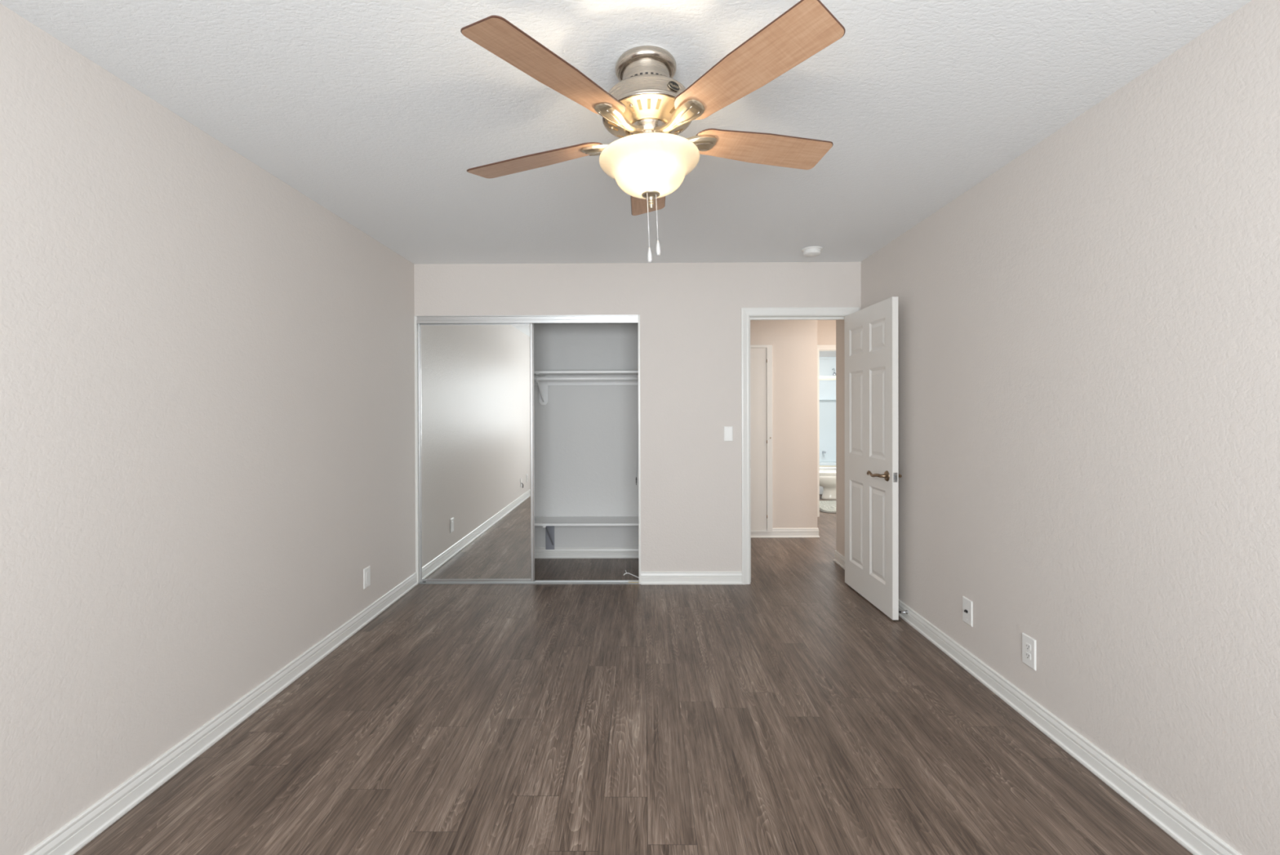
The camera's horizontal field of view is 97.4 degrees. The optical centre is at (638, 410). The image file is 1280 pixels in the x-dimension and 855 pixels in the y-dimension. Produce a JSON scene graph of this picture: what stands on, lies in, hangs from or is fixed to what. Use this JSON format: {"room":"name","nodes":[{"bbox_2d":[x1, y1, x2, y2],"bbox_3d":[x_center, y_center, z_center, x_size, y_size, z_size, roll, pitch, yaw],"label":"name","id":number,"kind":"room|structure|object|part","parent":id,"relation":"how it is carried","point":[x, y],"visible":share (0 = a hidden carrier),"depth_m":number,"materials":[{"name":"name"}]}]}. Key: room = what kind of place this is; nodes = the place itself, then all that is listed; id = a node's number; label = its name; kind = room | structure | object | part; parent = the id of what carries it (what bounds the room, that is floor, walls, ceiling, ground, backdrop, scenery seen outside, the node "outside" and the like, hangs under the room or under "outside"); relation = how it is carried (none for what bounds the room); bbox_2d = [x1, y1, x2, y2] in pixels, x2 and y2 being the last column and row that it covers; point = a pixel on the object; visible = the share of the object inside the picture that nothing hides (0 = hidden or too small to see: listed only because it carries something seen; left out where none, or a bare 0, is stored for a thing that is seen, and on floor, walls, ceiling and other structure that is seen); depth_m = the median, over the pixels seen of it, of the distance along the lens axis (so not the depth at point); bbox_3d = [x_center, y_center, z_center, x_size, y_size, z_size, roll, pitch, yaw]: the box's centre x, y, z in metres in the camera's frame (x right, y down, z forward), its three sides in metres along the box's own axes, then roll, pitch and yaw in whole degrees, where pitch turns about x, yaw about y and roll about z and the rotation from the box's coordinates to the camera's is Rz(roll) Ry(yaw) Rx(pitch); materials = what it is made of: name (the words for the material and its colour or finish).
{"room":"empty bedroom","nodes":[
{"label":"empty bedroom","id":0,"kind":"room"},
{"bbox_2d":[0,3,415,854],"bbox_3d":[-1.782,0.114,2.012,0.120,2.440,6.240,0,0,0],"label":"wall","id":1,"kind":"structure","parent":0,"point":[207,369],"depth_m":2.00,"materials":[{"name":"beige paint"}]},
{"bbox_2d":[23,571,417,854],"bbox_3d":[-1.711,1.288,1.655,0.018,0.096,5.273,0,0,0],"label":"baseboard","id":2,"kind":"structure","parent":1,"relation":"attached to","point":[68,839],"depth_m":2.15,"materials":[{"name":"white paint"}]},
{"bbox_2d":[363,565,370,588],"bbox_3d":[-1.705,1.043,3.527,0.008,0.124,0.079,0,0,0],"label":"wall outlet","id":3,"kind":"object","parent":1,"relation":"attached to","point":[366,571],"visible":1,"depth_m":3.52,"materials":[{"name":"white plastic"}]},
{"bbox_2d":[366,571,368,582],"bbox_3d":[-1.702,1.043,3.527,0.002,0.068,0.034,0,0,0],"label":"receptacle","id":4,"kind":"object","parent":3,"relation":"attached to","point":[367,572],"depth_m":3.53,"materials":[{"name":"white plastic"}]},
{"bbox_2d":[413,315,419,582],"bbox_3d":[-1.697,0.298,4.334,0.018,2.046,0.104,0,0,0],"label":"trim","id":5,"kind":"structure","parent":1,"relation":"attached to","point":[415,325],"depth_m":4.29,"materials":[{"name":"white paint"}]},
{"bbox_2d":[533,322,638,546],"bbox_3d":[-0.524,0.093,5.074,2.355,2.440,0.100,0,0,0],"label":"wall","id":6,"kind":"structure","parent":0,"point":[586,443],"depth_m":5.02,"materials":[{"name":"paint"}]},
{"bbox_2d":[535,373,548,404],"bbox_3d":[-0.849,-0.185,4.854,0.082,0.260,0.300,0,0,0],"label":"rod bracket","id":7,"kind":"object","parent":6,"relation":"attached to","point":[543,385],"visible":1,"depth_m":5.00,"materials":[{"name":"white metal"}]},
{"bbox_3d":[-0.856,-0.181,4.871,0.018,0.204,0.267,0,0,3],"label":"brace arm","id":8,"kind":"part","parent":7,"relation":"part of","materials":[{"name":"white paint"}]},
{"bbox_3d":[-0.848,-0.184,5.001,0.082,0.258,0.005,0,0,0],"label":"plate","id":9,"kind":"part","parent":7,"relation":"part of","materials":[{"name":"white paint"}]},
{"bbox_2d":[533,376,638,380],"bbox_3d":[-0.578,-0.273,4.737,2.252,0.033,0.033,0,0,0],"label":"hanging rod","id":10,"kind":"object","parent":7,"relation":"attached to","point":[543,378],"visible":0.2,"depth_m":4.72,"materials":[{"name":"white paint"}]},
{"bbox_2d":[542,525,554,549],"bbox_3d":[-0.794,1.100,4.873,0.078,0.272,0.290,0,0,0],"label":"shelf bracket","id":11,"kind":"object","parent":6,"relation":"attached to","point":[549,530],"visible":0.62,"depth_m":5.01,"materials":[{"name":"grey metal"}]},
{"bbox_3d":[-0.779,1.084,4.892,0.013,0.222,0.249,0,0,7],"label":"brace arm","id":12,"kind":"part","parent":11,"relation":"part of","materials":[{"name":"grey metal"}]},
{"bbox_2d":[534,515,638,525],"bbox_3d":[-0.573,0.953,4.873,2.253,0.019,0.311,0,0,0],"label":"shelf","id":13,"kind":"object","parent":11,"relation":"on","point":[588,520],"visible":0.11,"depth_m":4.81,"materials":[{"name":"white paint"}]},
{"bbox_2d":[533,370,638,385],"bbox_3d":[-0.577,-0.283,4.866,2.253,0.108,0.311,0,0,0],"label":"closet shelf","id":14,"kind":"object","parent":6,"relation":"attached to","point":[549,373],"visible":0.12,"depth_m":5.00,"materials":[{"name":"white paint"}]},
{"bbox_2d":[534,546,639,558],"bbox_3d":[-0.571,1.266,5.021,2.255,0.096,0.018,0,0,0],"label":"baseboard","id":15,"kind":"structure","parent":6,"relation":"attached to","point":[540,552],"depth_m":5.02,"materials":[{"name":"white paint"}]},
{"bbox_2d":[0,0,1251,263],"bbox_3d":[1.073,-1.167,4.187,6.100,0.080,10.800,0,0,0],"label":"ceiling","id":16,"kind":"structure","parent":0,"point":[378,113],"depth_m":1.99,"materials":[{"name":"white paint"}]},
{"bbox_2d":[460,0,844,262],"bbox_3d":[0.035,-0.789,1.845,1.271,0.650,1.207,0,0,-1],"label":"ceiling fan","id":17,"kind":"object","parent":16,"relation":"hanging from","point":[647,108],"visible":1,"depth_m":1.67,"materials":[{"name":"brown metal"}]},
{"bbox_3d":[-0.349,-0.862,1.934,0.500,0.006,0.148,-3,10,20],"label":"blade","id":18,"kind":"part","parent":17,"relation":"part of","materials":[{"name":"brown wood"}]},
{"bbox_3d":[-0.217,-0.881,1.472,0.148,0.006,0.500,11,7,37],"label":"blade","id":19,"kind":"part","parent":17,"relation":"part of","materials":[{"name":"brown wood"}]},
{"bbox_3d":[0.037,-0.874,2.198,0.148,0.006,0.500,-14,-2,1],"label":"blade","id":20,"kind":"part","parent":17,"relation":"part of","materials":[{"name":"brown wood"}]},
{"bbox_3d":[0.029,-0.599,1.763,0.004,0.178,0.003,-2,-2,0],"label":"pull chain","id":21,"kind":"part","parent":17,"relation":"part of","materials":[{"name":"silver metal"}]},
{"bbox_3d":[0.034,-0.488,1.760,0.015,0.049,0.015,-2,-2,0],"label":"pull knob","id":22,"kind":"part","parent":17,"relation":"part of","materials":[{"name":"white plastic"}]},
{"bbox_3d":[0.036,-0.749,1.789,0.321,0.116,0.321,-2,-2,0],"label":"lamp shade","id":23,"kind":"part","parent":17,"relation":"part of","materials":[{"name":"white glass"}]},
{"bbox_3d":[0.057,-0.612,1.773,0.004,0.154,0.003,-2,-2,0],"label":"pull chain","id":24,"kind":"part","parent":17,"relation":"part of","materials":[{"name":"silver metal"}]},
{"bbox_3d":[0.061,-0.513,1.771,0.015,0.049,0.015,-2,-2,0],"label":"pull knob","id":25,"kind":"part","parent":17,"relation":"part of","materials":[{"name":"white plastic"}]},
{"bbox_3d":[0.283,-0.895,1.476,0.148,0.006,0.500,14,-11,-37],"label":"blade","id":26,"kind":"part","parent":17,"relation":"part of","materials":[{"name":"brown wood"}]},
{"bbox_3d":[0.415,-0.895,1.918,0.500,0.006,0.148,-2,-14,-18],"label":"blade","id":27,"kind":"part","parent":17,"relation":"part of","materials":[{"name":"brown wood"}]},
{"bbox_2d":[800,246,822,257],"bbox_3d":[1.206,-1.103,3.911,0.146,0.045,0.146,0,0,0],"label":"smoke detector","id":28,"kind":"object","parent":16,"relation":"attached to","point":[810,251],"visible":1,"depth_m":3.87,"materials":[{"name":"white plastic"}]},
{"bbox_2d":[73,494,1193,854],"bbox_3d":[1.082,1.353,4.200,6.100,0.080,10.800,0,0,0],"label":"floor","id":29,"kind":"structure","parent":0,"point":[782,712],"depth_m":2.22,"materials":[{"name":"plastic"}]},
{"bbox_2d":[417,579,638,583],"bbox_3d":[-0.843,1.312,4.320,1.683,0.013,0.070,0,0,0],"label":"floor track","id":30,"kind":"object","parent":29,"relation":"on","point":[605,581],"visible":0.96,"depth_m":4.30,"materials":[{"name":"metal"}]},
{"bbox_2d":[417,323,534,582],"bbox_3d":[-1.245,0.323,4.310,0.884,1.986,0.021,0,0,0],"label":"mirror door","id":31,"kind":"structure","parent":30,"relation":"on","point":[477,439],"depth_m":4.31,"materials":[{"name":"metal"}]},
{"bbox_3d":[-1.252,-0.664,4.306,0.836,0.012,0.015,0,0,0],"label":"rail","id":32,"kind":"part","parent":31,"relation":"part of","materials":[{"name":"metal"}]},
{"bbox_3d":[-1.246,1.298,4.317,0.836,0.020,0.015,0,0,0],"label":"rail","id":33,"kind":"part","parent":31,"relation":"part of","materials":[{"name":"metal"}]},
{"bbox_2d":[623,569,639,577],"bbox_3d":[0.019,1.296,4.453,0.295,0.037,0.120,0,0,5],"label":"cord","id":34,"kind":"object","parent":29,"relation":"on","point":[625,570],"visible":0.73,"depth_m":4.48,"materials":[{"name":"plastic"}]},
{"bbox_2d":[818,356,835,494],"bbox_3d":[2.634,0.192,8.998,2.320,2.180,0.797,0,0,0],"label":"shower","id":35,"kind":"object","parent":29,"relation":"on","point":[827,387],"visible":0.04,"depth_m":9.38,"materials":[{"name":"white ceramic"}]},
{"bbox_2d":[819,376,835,466],"bbox_3d":[2.629,0.163,8.639,2.265,1.392,0.068,0,0,0],"label":"shower door","id":36,"kind":"structure","parent":35,"relation":"attached to","point":[820,377],"depth_m":8.61,"materials":[{"name":"silver metal"}]},
{"bbox_3d":[2.627,-0.505,8.636,2.265,0.057,0.068,0,0,0],"label":"rail","id":37,"kind":"part","parent":36,"relation":"part of","materials":[{"name":"silver metal"}]},
{"bbox_3d":[2.631,0.849,8.643,2.265,0.020,0.040,0,0,0],"label":"rail","id":38,"kind":"part","parent":36,"relation":"part of","materials":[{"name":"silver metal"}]},
{"bbox_2d":[819,462,835,494],"bbox_3d":[2.637,1.069,8.996,2.310,0.425,0.785,0,0,0],"label":"tub","id":39,"kind":"object","parent":35,"relation":"in","point":[820,463],"depth_m":8.62,"materials":[{"name":"white ceramic"}]},
{"bbox_2d":[819,469,835,499],"bbox_3d":[2.900,0.908,8.236,0.844,0.755,0.460,0,0,0],"label":"toilet","id":40,"kind":"object","parent":29,"relation":"on","point":[827,477],"visible":0.17,"depth_m":8.13,"materials":[{"name":"ceramic"}]},
{"bbox_3d":[2.776,0.912,8.237,0.596,0.020,0.384,0,0,0],"label":"seat","id":41,"kind":"part","parent":40,"relation":"part of","materials":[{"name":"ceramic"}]},
{"bbox_3d":[2.776,0.889,8.237,0.596,0.022,0.384,0,0,0],"label":"lid","id":42,"kind":"part","parent":40,"relation":"part of","materials":[{"name":"ceramic"}]},
{"bbox_2d":[819,500,835,513],"bbox_3d":[2.803,1.279,7.569,0.960,0.018,0.920,0,0,-3],"label":"bath rug","id":43,"kind":"object","parent":29,"relation":"on","point":[825,506],"visible":0.29,"depth_m":7.47,"materials":[{"name":"white fabric"}]},
{"bbox_2d":[413,262,861,571],"bbox_3d":[0.050,0.096,4.331,3.513,2.440,0.115,0,0,0],"label":"wall","id":44,"kind":"structure","parent":0,"point":[690,313],"depth_m":4.27,"materials":[{"name":"beige paint"}]},
{"bbox_2d":[416,315,638,323],"bbox_3d":[-0.849,-0.698,4.321,1.685,0.058,0.100,0,0,0],"label":"header track","id":45,"kind":"object","parent":44,"relation":"attached to","point":[465,318],"visible":0.97,"depth_m":4.27,"materials":[{"name":"metal"}]},
{"bbox_2d":[635,427,638,484],"bbox_3d":[-0.013,0.316,4.365,0.023,0.520,0.009,0,0,0],"label":"pull cord","id":46,"kind":"object","parent":44,"relation":"hanging from","point":[637,428],"visible":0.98,"depth_m":4.36,"materials":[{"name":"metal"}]},
{"bbox_2d":[638,315,640,583],"bbox_3d":[0.005,0.293,4.329,0.016,2.046,0.116,0,0,0],"label":"trim","id":47,"kind":"structure","parent":44,"relation":"attached to","point":[639,413],"depth_m":4.27,"materials":[{"name":"white paint"}]},
{"bbox_2d":[640,571,742,584],"bbox_3d":[0.399,1.267,4.268,0.766,0.096,0.018,0,0,0],"label":"baseboard","id":48,"kind":"structure","parent":44,"relation":"attached to","point":[646,577],"depth_m":4.27,"materials":[{"name":"white paint"}]},
{"bbox_2d":[724,426,733,440],"bbox_3d":[0.680,0.173,4.263,0.068,0.112,0.012,0,0,0],"label":"light switch","id":49,"kind":"object","parent":44,"relation":"attached to","point":[728,430],"visible":1,"depth_m":4.26,"materials":[{"name":"white plastic"}]},
{"bbox_2d":[741,306,859,584],"bbox_3d":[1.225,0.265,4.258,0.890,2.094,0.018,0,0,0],"label":"trim","id":50,"kind":"structure","parent":44,"relation":"attached to","point":[746,313],"depth_m":4.25,"materials":[{"name":"white paint"}]},
{"bbox_2d":[750,320,817,528],"bbox_3d":[1.252,0.081,6.343,1.180,2.440,1.100,0,0,0],"label":"wall","id":51,"kind":"structure","parent":0,"point":[793,342],"depth_m":5.79,"materials":[{"name":"paint"}]},
{"bbox_2d":[750,344,772,532],"bbox_3d":[1.075,0.284,5.779,0.594,1.924,0.030,0,0,0],"label":"door","id":52,"kind":"structure","parent":51,"relation":"attached to","point":[761,355],"depth_m":5.78,"materials":[{"name":"white paint"}]},
{"bbox_2d":[751,528,819,537],"bbox_3d":[1.261,1.256,5.790,1.198,0.096,0.018,0,0,0],"label":"baseboard","id":53,"kind":"structure","parent":51,"relation":"attached to","point":[776,532],"depth_m":5.79,"materials":[{"name":"white paint"}]},
{"bbox_2d":[817,320,835,345],"bbox_3d":[2.795,0.072,6.933,1.900,2.440,0.100,0,0,0],"label":"wall","id":54,"kind":"structure","parent":0,"point":[826,329],"depth_m":6.88,"materials":[{"name":"paint"}]},
{"bbox_2d":[817,344,835,516],"bbox_3d":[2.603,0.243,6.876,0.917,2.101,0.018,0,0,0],"label":"trim","id":55,"kind":"structure","parent":54,"relation":"attached to","point":[828,347],"depth_m":6.87,"materials":[{"name":"white paint"}]},
{"bbox_2d":[818,351,835,356],"bbox_3d":[2.712,0.059,9.443,2.700,2.440,0.080,0,0,0],"label":"wall","id":56,"kind":"structure","parent":0,"point":[821,353],"depth_m":9.39,"materials":[{"name":"paint"}]},
{"bbox_2d":[835,320,844,556],"bbox_3d":[2.820,0.085,4.620,2.220,2.440,0.500,0,0,0],"label":"wall","id":57,"kind":"structure","parent":0,"point":[840,378],"depth_m":4.78,"materials":[{"name":"paint"}]},
{"bbox_2d":[833,550,844,569],"bbox_3d":[1.705,1.261,4.643,0.018,0.096,0.519,0,0,0],"label":"baseboard","id":58,"kind":"structure","parent":57,"relation":"attached to","point":[839,558],"depth_m":4.77,"materials":[{"name":"white paint"}]},
{"bbox_2d":[861,0,1279,854],"bbox_3d":[1.728,0.105,1.566,0.120,2.440,5.393,0,0,0],"label":"wall","id":59,"kind":"structure","parent":0,"point":[1089,331],"depth_m":1.91,"materials":[{"name":"beige paint"}]},
{"bbox_2d":[844,296,902,619],"bbox_3d":[1.589,0.294,3.883,0.150,2.014,0.781,0,0,-1],"label":"door","id":60,"kind":"structure","parent":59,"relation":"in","point":[872,475],"depth_m":3.77,"materials":[{"name":"white paint"}]},
{"bbox_3d":[1.544,0.415,3.663,0.048,0.037,0.202,0,0,-1],"label":"lever","id":61,"kind":"part","parent":60,"relation":"part of","materials":[{"name":"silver metal"}]},
{"bbox_3d":[1.572,0.413,3.573,0.012,0.068,0.068,0,0,-1],"label":"handle","id":62,"kind":"part","parent":60,"relation":"part of","materials":[{"name":"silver metal"}]},
{"bbox_3d":[1.599,0.413,3.498,0.025,0.060,0.010,0,0,-1],"label":"latch plate","id":63,"kind":"part","parent":60,"relation":"part of","materials":[{"name":"silver metal"}]},
{"bbox_2d":[898,609,907,613],"bbox_3d":[1.647,1.253,3.503,0.049,0.024,0.024,0,0,0],"label":"door stop","id":64,"kind":"object","parent":59,"relation":"attached to","point":[906,611],"visible":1,"depth_m":3.50,"materials":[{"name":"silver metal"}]},
{"bbox_2d":[962,595,973,626],"bbox_3d":[1.671,1.021,2.868,0.017,0.128,0.082,0,0,0],"label":"outlet","id":65,"kind":"object","parent":59,"relation":"attached to","point":[967,604],"visible":1,"depth_m":2.86,"materials":[{"name":"white plastic"}]},
{"bbox_2d":[1022,632,1035,670],"bbox_3d":[1.673,1.031,2.412,0.008,0.129,0.082,0,0,0],"label":"wall outlet","id":66,"kind":"object","parent":59,"relation":"attached to","point":[1028,643],"visible":1,"depth_m":2.41,"materials":[{"name":"white plastic"}]},
{"bbox_2d":[1025,651,1031,659],"bbox_3d":[1.670,1.050,2.412,0.002,0.027,0.033,0,0,0],"label":"receptacle","id":67,"kind":"object","parent":66,"relation":"attached to","point":[1028,654],"depth_m":2.41,"materials":[{"name":"white plastic"}]},
{"bbox_2d":[1025,642,1031,650],"bbox_3d":[1.670,1.011,2.412,0.002,0.027,0.033,0,0,0],"label":"receptacle","id":68,"kind":"object","parent":66,"relation":"attached to","point":[1028,645],"depth_m":2.41,"materials":[{"name":"white plastic"}]},
{"bbox_2d":[898,599,1241,854],"bbox_3d":[1.663,1.277,1.633,0.018,0.096,5.273,0,0,0],"label":"baseboard","id":69,"kind":"structure","parent":59,"relation":"attached to","point":[1180,825],"depth_m":2.08,"materials":[{"name":"white paint"}]}
]}

